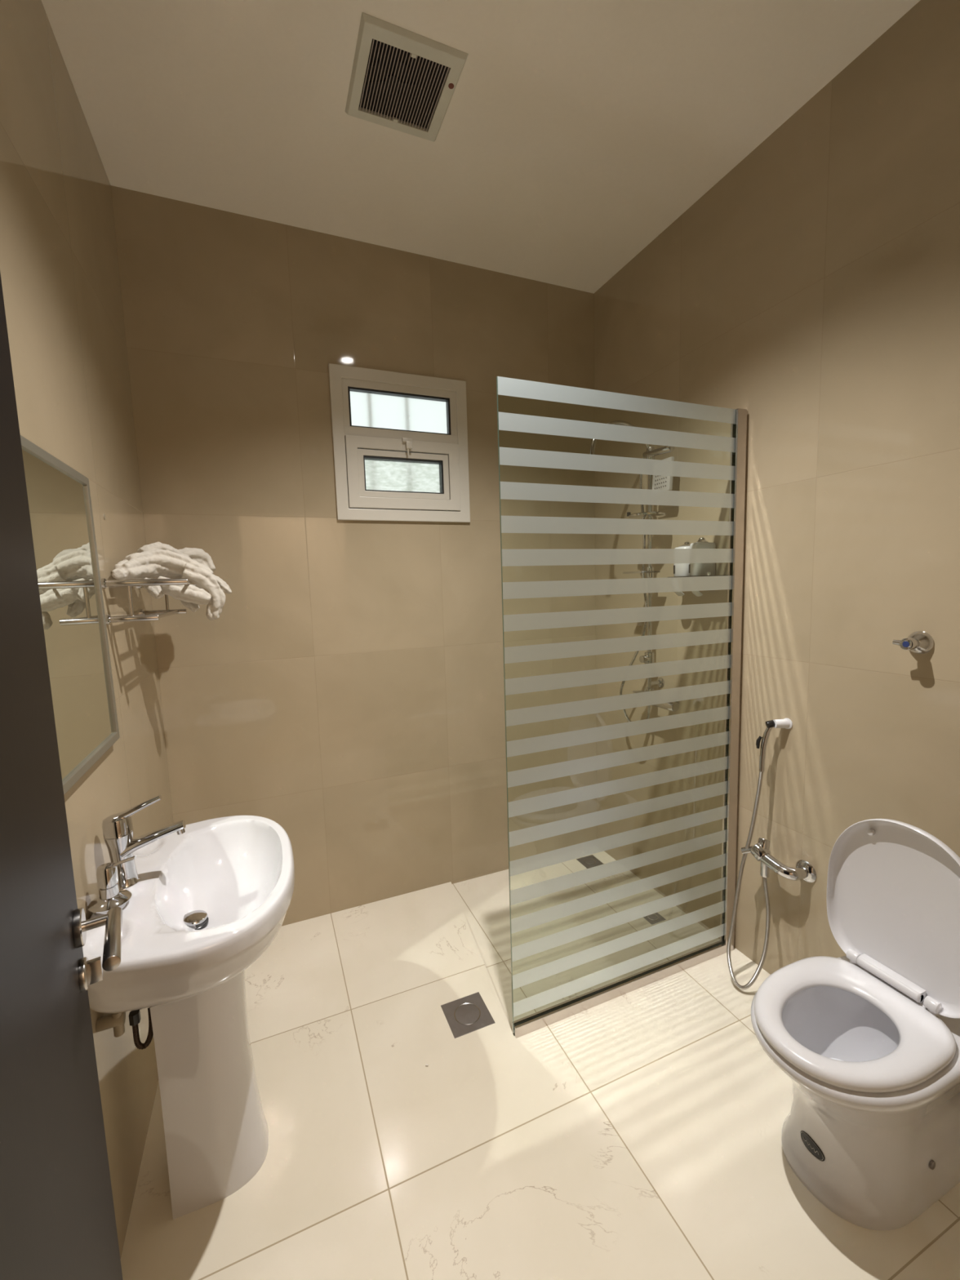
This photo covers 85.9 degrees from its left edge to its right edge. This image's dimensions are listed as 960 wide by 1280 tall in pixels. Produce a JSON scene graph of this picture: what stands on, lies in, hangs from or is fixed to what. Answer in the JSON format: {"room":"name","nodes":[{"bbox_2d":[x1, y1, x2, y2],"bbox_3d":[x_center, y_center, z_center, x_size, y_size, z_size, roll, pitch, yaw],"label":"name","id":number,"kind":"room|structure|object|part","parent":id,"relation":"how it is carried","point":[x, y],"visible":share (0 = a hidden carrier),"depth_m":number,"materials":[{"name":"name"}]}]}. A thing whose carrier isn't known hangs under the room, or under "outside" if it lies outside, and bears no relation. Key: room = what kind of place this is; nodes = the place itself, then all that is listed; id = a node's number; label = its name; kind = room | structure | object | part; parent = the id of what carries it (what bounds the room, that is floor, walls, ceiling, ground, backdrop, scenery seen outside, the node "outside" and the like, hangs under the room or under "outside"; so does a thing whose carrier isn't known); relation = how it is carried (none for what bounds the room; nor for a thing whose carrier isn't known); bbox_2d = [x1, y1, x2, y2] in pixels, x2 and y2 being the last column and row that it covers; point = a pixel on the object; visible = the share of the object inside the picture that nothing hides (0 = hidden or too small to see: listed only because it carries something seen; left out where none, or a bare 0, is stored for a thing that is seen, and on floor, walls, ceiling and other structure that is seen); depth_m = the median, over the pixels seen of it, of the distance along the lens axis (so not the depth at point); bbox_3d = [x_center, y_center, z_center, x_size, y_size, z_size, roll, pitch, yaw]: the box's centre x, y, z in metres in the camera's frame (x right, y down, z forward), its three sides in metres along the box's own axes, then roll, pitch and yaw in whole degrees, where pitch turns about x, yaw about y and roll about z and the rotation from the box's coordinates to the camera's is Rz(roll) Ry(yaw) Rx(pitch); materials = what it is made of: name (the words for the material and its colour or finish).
{"room":"bathroom","nodes":[
{"label":"bathroom","id":0,"kind":"room"},
{"bbox_2d":[0,0,173,1259],"bbox_3d":[-0.891,0.009,0.893,0.160,3.070,2.682,-4,7,-22],"label":"wall","id":1,"kind":"structure","parent":0,"point":[60,268],"depth_m":1.32,"materials":[{"name":"tile"}]},
{"bbox_2d":[20,435,119,795],"bbox_3d":[-0.886,-0.051,1.108,0.018,0.678,0.518,-4,7,-22],"label":"wall mirror","id":2,"kind":"object","parent":1,"relation":"attached to","point":[60,500],"visible":0.66,"depth_m":1.13,"materials":[{"name":"silver metal"}]},
{"bbox_2d":[95,1012,125,1037],"bbox_3d":[-0.812,0.850,1.186,0.102,0.069,0.102,-4,7,-22],"label":"trap","id":3,"kind":"object","parent":1,"relation":"attached to","point":[115,1020],"visible":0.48,"depth_m":1.14,"materials":[{"name":"plastic"}]},
{"bbox_2d":[101,577,196,624],"bbox_3d":[-1.018,-0.131,1.650,0.204,0.127,0.468,-4,7,-22],"label":"towel rack","id":4,"kind":"object","parent":1,"relation":"attached to","point":[145,615],"visible":0.92,"depth_m":1.44,"materials":[{"name":"silver metal"}]},
{"bbox_3d":[-0.967,-0.060,1.439,0.120,0.017,0.017,-4,7,-22],"label":"arm","id":5,"kind":"part","parent":4,"relation":"part of","materials":[{"name":"silver metal"}]},
{"bbox_3d":[-0.933,-0.161,1.444,0.200,0.019,0.019,-4,7,-22],"label":"rack arm","id":6,"kind":"part","parent":4,"relation":"part of","materials":[{"name":"silver metal"}]},
{"bbox_3d":[-1.129,-0.099,1.846,0.136,0.017,0.017,-4,7,-22],"label":"arm","id":7,"kind":"part","parent":4,"relation":"part of","materials":[{"name":"silver metal"}]},
{"bbox_3d":[-1.007,-0.083,1.659,0.012,0.012,0.440,-4,7,-22],"label":"hanging rail","id":8,"kind":"part","parent":4,"relation":"part of","materials":[{"name":"silver metal"}]},
{"bbox_2d":[111,542,231,620],"bbox_3d":[-1.014,-0.188,1.672,0.227,0.262,0.407,2,7,30],"label":"towel","id":9,"kind":"object","parent":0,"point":[157,560],"visible":0.87,"depth_m":1.65,"materials":[{"name":"white fabric"}]},
{"bbox_2d":[111,185,596,926],"bbox_3d":[-0.355,-0.179,2.475,2.063,3.070,0.160,-4,7,-22],"label":"wall","id":10,"kind":"structure","parent":0,"point":[346,692],"depth_m":2.27,"materials":[{"name":"tile"}]},
{"bbox_2d":[328,363,470,522],"bbox_3d":[-0.365,-0.868,2.371,0.618,0.645,0.186,-4,7,-22],"label":"window","id":11,"kind":"structure","parent":10,"relation":"in","point":[400,440],"depth_m":2.32,"materials":[{"name":"beige plastic"}]},
{"bbox_3d":[-0.362,-1.022,2.333,0.457,0.163,0.004,-4,7,-22],"label":"pane","id":12,"kind":"part","parent":11,"relation":"part of","materials":[{"name":"clear glass"}]},
{"bbox_3d":[-0.347,-0.749,2.354,0.516,0.304,0.069,-4,7,-22],"label":"sash","id":13,"kind":"part","parent":11,"relation":"part of","materials":[{"name":"beige plastic"}]},
{"bbox_3d":[-0.352,-0.745,2.359,0.359,0.144,0.004,-4,7,-22],"label":"pane","id":14,"kind":"part","parent":11,"relation":"part of","materials":[{"name":"clear glass"}]},
{"bbox_2d":[41,0,919,293],"bbox_3d":[0.085,-1.653,1.146,2.383,0.120,2.682,-4,7,-22],"label":"ceiling","id":15,"kind":"structure","parent":0,"point":[572,135],"depth_m":1.58,"materials":[{"name":"paint"}]},
{"bbox_2d":[345,12,468,142],"bbox_3d":[-0.223,-1.615,1.505,0.292,0.015,0.298,-4,7,-22],"label":"exhaust fan","id":16,"kind":"object","parent":15,"relation":"attached to","point":[402,80],"visible":1,"depth_m":1.48,"materials":[{"name":"plastic"}]},
{"bbox_3d":[-0.252,-1.615,1.494,0.134,0.007,0.139,-4,7,-22],"label":"fan blade","id":17,"kind":"part","parent":16,"relation":"part of","materials":[{"name":"black plastic"}]},
{"bbox_2d":[359,39,448,131],"bbox_3d":[-0.226,-1.614,1.508,0.213,0.004,0.221,-4,7,-22],"label":"grille","id":18,"kind":"object","parent":16,"relation":"attached to","point":[402,86],"depth_m":1.50,"materials":[{"name":"plastic"}]},
{"bbox_2d":[120,851,959,1279],"bbox_3d":[0.146,1.391,1.550,2.383,0.120,2.522,-4,7,-22],"label":"floor","id":19,"kind":"structure","parent":0,"point":[635,1135],"depth_m":1.42,"materials":[{"name":"tile"}]},
{"bbox_2d":[82,815,294,1219],"bbox_3d":[-0.684,0.973,1.339,0.426,0.806,0.650,-4,7,-22],"label":"washbasin","id":20,"kind":"object","parent":19,"relation":"on","point":[209,900],"visible":0.87,"depth_m":1.25,"materials":[{"name":"white ceramic"}]},
{"bbox_2d":[87,855,136,916],"bbox_3d":[-0.817,0.542,1.137,0.089,0.113,0.080,0,7,19],"label":"tap","id":21,"kind":"object","parent":20,"relation":"on","point":[110,895],"visible":0.96,"depth_m":1.12,"materials":[{"name":"silver metal"}]},
{"bbox_3d":[-0.796,0.496,1.143,0.058,0.024,0.015,-4,7,-18],"label":"lever","id":22,"kind":"part","parent":21,"relation":"part of","materials":[{"name":"silver metal"}]},
{"bbox_2d":[128,1007,153,1049],"bbox_3d":[-0.797,0.857,1.212,0.049,0.227,0.023,-4,7,-22],"label":"supply hose","id":23,"kind":"object","parent":20,"relation":"attached to","point":[134,1015],"visible":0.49,"depth_m":1.21,"materials":[{"name":"black plastic"}]},
{"bbox_2d":[102,794,186,888],"bbox_3d":[-0.806,0.481,1.245,0.168,0.207,0.058,-4,7,-22],"label":"mixer tap","id":24,"kind":"object","parent":20,"relation":"on","point":[117,828],"visible":0.94,"depth_m":1.22,"materials":[{"name":"silver metal"}]},
{"bbox_3d":[-0.817,0.402,1.233,0.097,0.048,0.036,-4,7,-22],"label":"lever","id":25,"kind":"part","parent":24,"relation":"part of","materials":[{"name":"silver metal"}]},
{"bbox_3d":[-0.793,0.481,1.250,0.139,0.062,0.050,-4,7,-22],"label":"spout","id":26,"kind":"part","parent":24,"relation":"part of","materials":[{"name":"silver metal"}]},
{"bbox_2d":[82,815,294,1013],"bbox_3d":[-0.694,0.649,1.304,0.426,0.154,0.650,-4,7,-22],"label":"basin","id":27,"kind":"object","parent":20,"relation":"in","point":[208,900],"depth_m":1.20,"materials":[{"name":"white ceramic"}]},
{"bbox_2d":[440,991,494,1038],"bbox_3d":[-0.044,1.309,1.802,0.148,0.007,0.148,-4,7,-22],"label":"floor drain","id":28,"kind":"object","parent":19,"relation":"on","point":[466,1015],"visible":1,"depth_m":1.80,"materials":[{"name":"metal"}]},
{"bbox_3d":[-0.044,1.308,1.802,0.086,0.002,0.086,-4,7,-22],"label":"lid","id":29,"kind":"part","parent":28,"relation":"part of","materials":[{"name":"metal"}]},
{"bbox_2d":[576,854,604,868],"bbox_3d":[0.594,1.198,2.783,0.105,0.007,0.105,-4,7,-22],"label":"floor drain","id":30,"kind":"object","parent":19,"relation":"in","point":[589,861],"visible":0.95,"depth_m":2.78,"materials":[{"name":"metal"}]},
{"bbox_3d":[0.594,1.196,2.783,0.054,0.002,0.054,-4,7,-22],"label":"lid","id":31,"kind":"part","parent":30,"relation":"part of","materials":[{"name":"metal"}]},
{"bbox_2d":[496,376,747,1038],"bbox_3d":[0.539,0.249,1.792,0.995,2.102,0.030,-4,7,-22],"label":"screen","id":32,"kind":"object","parent":19,"relation":"on","point":[736,444],"visible":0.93,"depth_m":1.76,"materials":[{"name":"clear glass"}]},
{"bbox_3d":[0.971,0.209,1.970,0.058,2.088,0.030,-4,7,-22],"label":"wall post","id":33,"kind":"part","parent":32,"relation":"part of","materials":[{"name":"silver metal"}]},
{"bbox_2d":[643,912,666,924],"bbox_3d":[0.775,1.244,2.312,0.080,0.007,0.080,-4,7,-22],"label":"floor drain","id":34,"kind":"object","parent":19,"relation":"in","point":[655,917],"visible":0.65,"depth_m":2.30,"materials":[{"name":"metal"}]},
{"bbox_3d":[0.775,1.242,2.312,0.042,0.002,0.042,-4,7,-22],"label":"lid","id":35,"kind":"part","parent":34,"relation":"part of","materials":[{"name":"metal"}]},
{"bbox_2d":[751,818,959,1231],"bbox_3d":[0.978,0.898,1.292,0.642,0.865,0.368,-4,7,-22],"label":"toilet","id":36,"kind":"object","parent":19,"relation":"on","point":[867,1039],"visible":1,"depth_m":1.25,"materials":[{"name":"white ceramic"}]},
{"bbox_3d":[0.881,0.917,1.252,0.429,0.027,0.340,-4,7,-22],"label":"seat","id":37,"kind":"part","parent":36,"relation":"part of","materials":[{"name":"white plastic"}]},
{"bbox_3d":[0.985,1.127,1.316,0.642,0.404,0.368,-4,7,-22],"label":"bowl","id":38,"kind":"part","parent":36,"relation":"part of","materials":[{"name":"white ceramic"}]},
{"bbox_3d":[1.072,0.678,1.310,0.043,0.437,0.356,-4,7,-22],"label":"lid","id":39,"kind":"part","parent":36,"relation":"part of","materials":[{"name":"white plastic"}]},
{"bbox_2d":[593,0,959,974],"bbox_3d":[1.157,-0.145,1.742,0.160,3.070,2.682,-4,7,-22],"label":"wall","id":40,"kind":"structure","parent":0,"point":[812,291],"depth_m":1.66,"materials":[{"name":"tile"}]},
{"bbox_2d":[590,420,679,721],"bbox_3d":[0.665,-0.251,2.289,0.406,1.366,0.280,-1,6,4],"label":"shower column","id":41,"kind":"structure","parent":40,"relation":"attached to","point":[655,482],"depth_m":2.24,"materials":[{"name":"silver metal"}]},
{"bbox_3d":[0.735,0.243,2.337,0.089,0.034,0.022,-4,7,-22],"label":"mixer lever","id":42,"kind":"part","parent":41,"relation":"part of","materials":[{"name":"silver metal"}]},
{"bbox_3d":[0.719,-0.297,2.257,0.132,0.048,0.120,-4,7,-22],"label":"soap dish","id":43,"kind":"part","parent":41,"relation":"part of","materials":[{"name":"silver metal"}]},
{"bbox_2d":[628,511,666,519],"bbox_3d":[0.716,-0.532,2.206,0.154,0.013,0.154,-4,7,-22],"label":"round tray","id":44,"kind":"object","parent":41,"relation":"on","point":[642,515],"depth_m":2.17,"materials":[{"name":"silver metal"}]},
{"bbox_2d":[674,571,728,596],"bbox_3d":[0.868,-0.222,2.049,0.128,0.096,0.226,-4,7,-22],"label":"shower shelf","id":45,"kind":"object","parent":40,"relation":"attached to","point":[697,593],"visible":0.48,"depth_m":2.02,"materials":[{"name":"silver plastic"}]},
{"bbox_2d":[673,541,699,576],"bbox_3d":[0.849,-0.331,2.103,0.105,0.140,0.083,-4,7,-22],"label":"soap dispenser","id":46,"kind":"object","parent":45,"relation":"on","point":[679,569],"visible":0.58,"depth_m":2.08,"materials":[{"name":"white plastic"}]},
{"bbox_2d":[688,537,715,576],"bbox_3d":[0.878,-0.329,2.034,0.105,0.150,0.058,-4,7,-22],"label":"soap dispenser","id":47,"kind":"object","parent":45,"relation":"on","point":[695,569],"visible":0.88,"depth_m":2.01,"materials":[{"name":"white plastic"}]},
{"bbox_2d":[741,837,816,883],"bbox_3d":[1.049,0.782,1.823,0.089,0.129,0.234,-6,7,-34],"label":"angle valve","id":48,"kind":"object","parent":40,"relation":"attached to","point":[804,870],"visible":0.98,"depth_m":1.79,"materials":[{"name":"silver metal"}]},
{"bbox_3d":[0.998,0.756,1.864,0.095,0.084,0.067,1,7,24],"label":"valve handle","id":49,"kind":"part","parent":48,"relation":"part of","materials":[{"name":"silver metal"}]},
{"bbox_2d":[773,718,792,728],"bbox_3d":[1.059,0.293,1.804,0.053,0.038,0.036,-2,6,1],"label":"holder","id":50,"kind":"object","parent":40,"relation":"attached to","point":[786,723],"visible":1,"depth_m":1.79,"materials":[{"name":"white plastic"}]},
{"bbox_2d":[726,720,775,990],"bbox_3d":[0.973,0.771,1.841,0.148,0.974,0.109,-1,6,8],"label":"bidet sprayer","id":51,"kind":"object","parent":50,"relation":"hanging from","point":[770,724],"visible":1,"depth_m":1.84,"materials":[{"name":"silver metal"}]},
{"bbox_3d":[1.018,0.380,1.829,0.045,0.178,0.020,0,6,15],"label":"spray handle","id":52,"kind":"part","parent":51,"relation":"part of","materials":[{"name":"silver metal"}]},
{"bbox_2d":[892,631,933,653],"bbox_3d":[1.183,0.009,1.410,0.067,0.064,0.068,-4,7,-22],"label":"valve","id":53,"kind":"object","parent":40,"relation":"attached to","point":[918,642],"visible":1,"depth_m":1.40,"materials":[{"name":"silver metal"}]},
{"bbox_3d":[1.164,0.010,1.410,0.030,0.033,0.052,-4,7,-22],"label":"valve handle","id":54,"kind":"part","parent":53,"relation":"part of","materials":[{"name":"silver metal"}]},
{"bbox_3d":[0.621,0.043,0.160,2.383,3.070,0.160,-4,7,-22],"label":"wall","id":55,"kind":"structure","parent":0,"visible":0},
{"bbox_2d":[0,272,122,1279],"bbox_3d":[-0.369,0.408,0.412,0.102,2.092,0.941,-6,7,-32],"label":"door","id":56,"kind":"structure","parent":55,"relation":"in","point":[58,1221],"depth_m":0.59,"materials":[{"name":"grey wood"}]},
{"bbox_3d":[-0.591,0.505,0.784,0.026,0.046,0.046,-6,7,-32],"label":"lock knob","id":57,"kind":"part","parent":56,"relation":"part of","materials":[{"name":"silver metal"}]},
{"bbox_3d":[-0.554,0.432,0.747,0.060,0.054,0.145,-6,7,-32],"label":"handle","id":58,"kind":"part","parent":56,"relation":"part of","materials":[{"name":"silver metal"}]}
]}

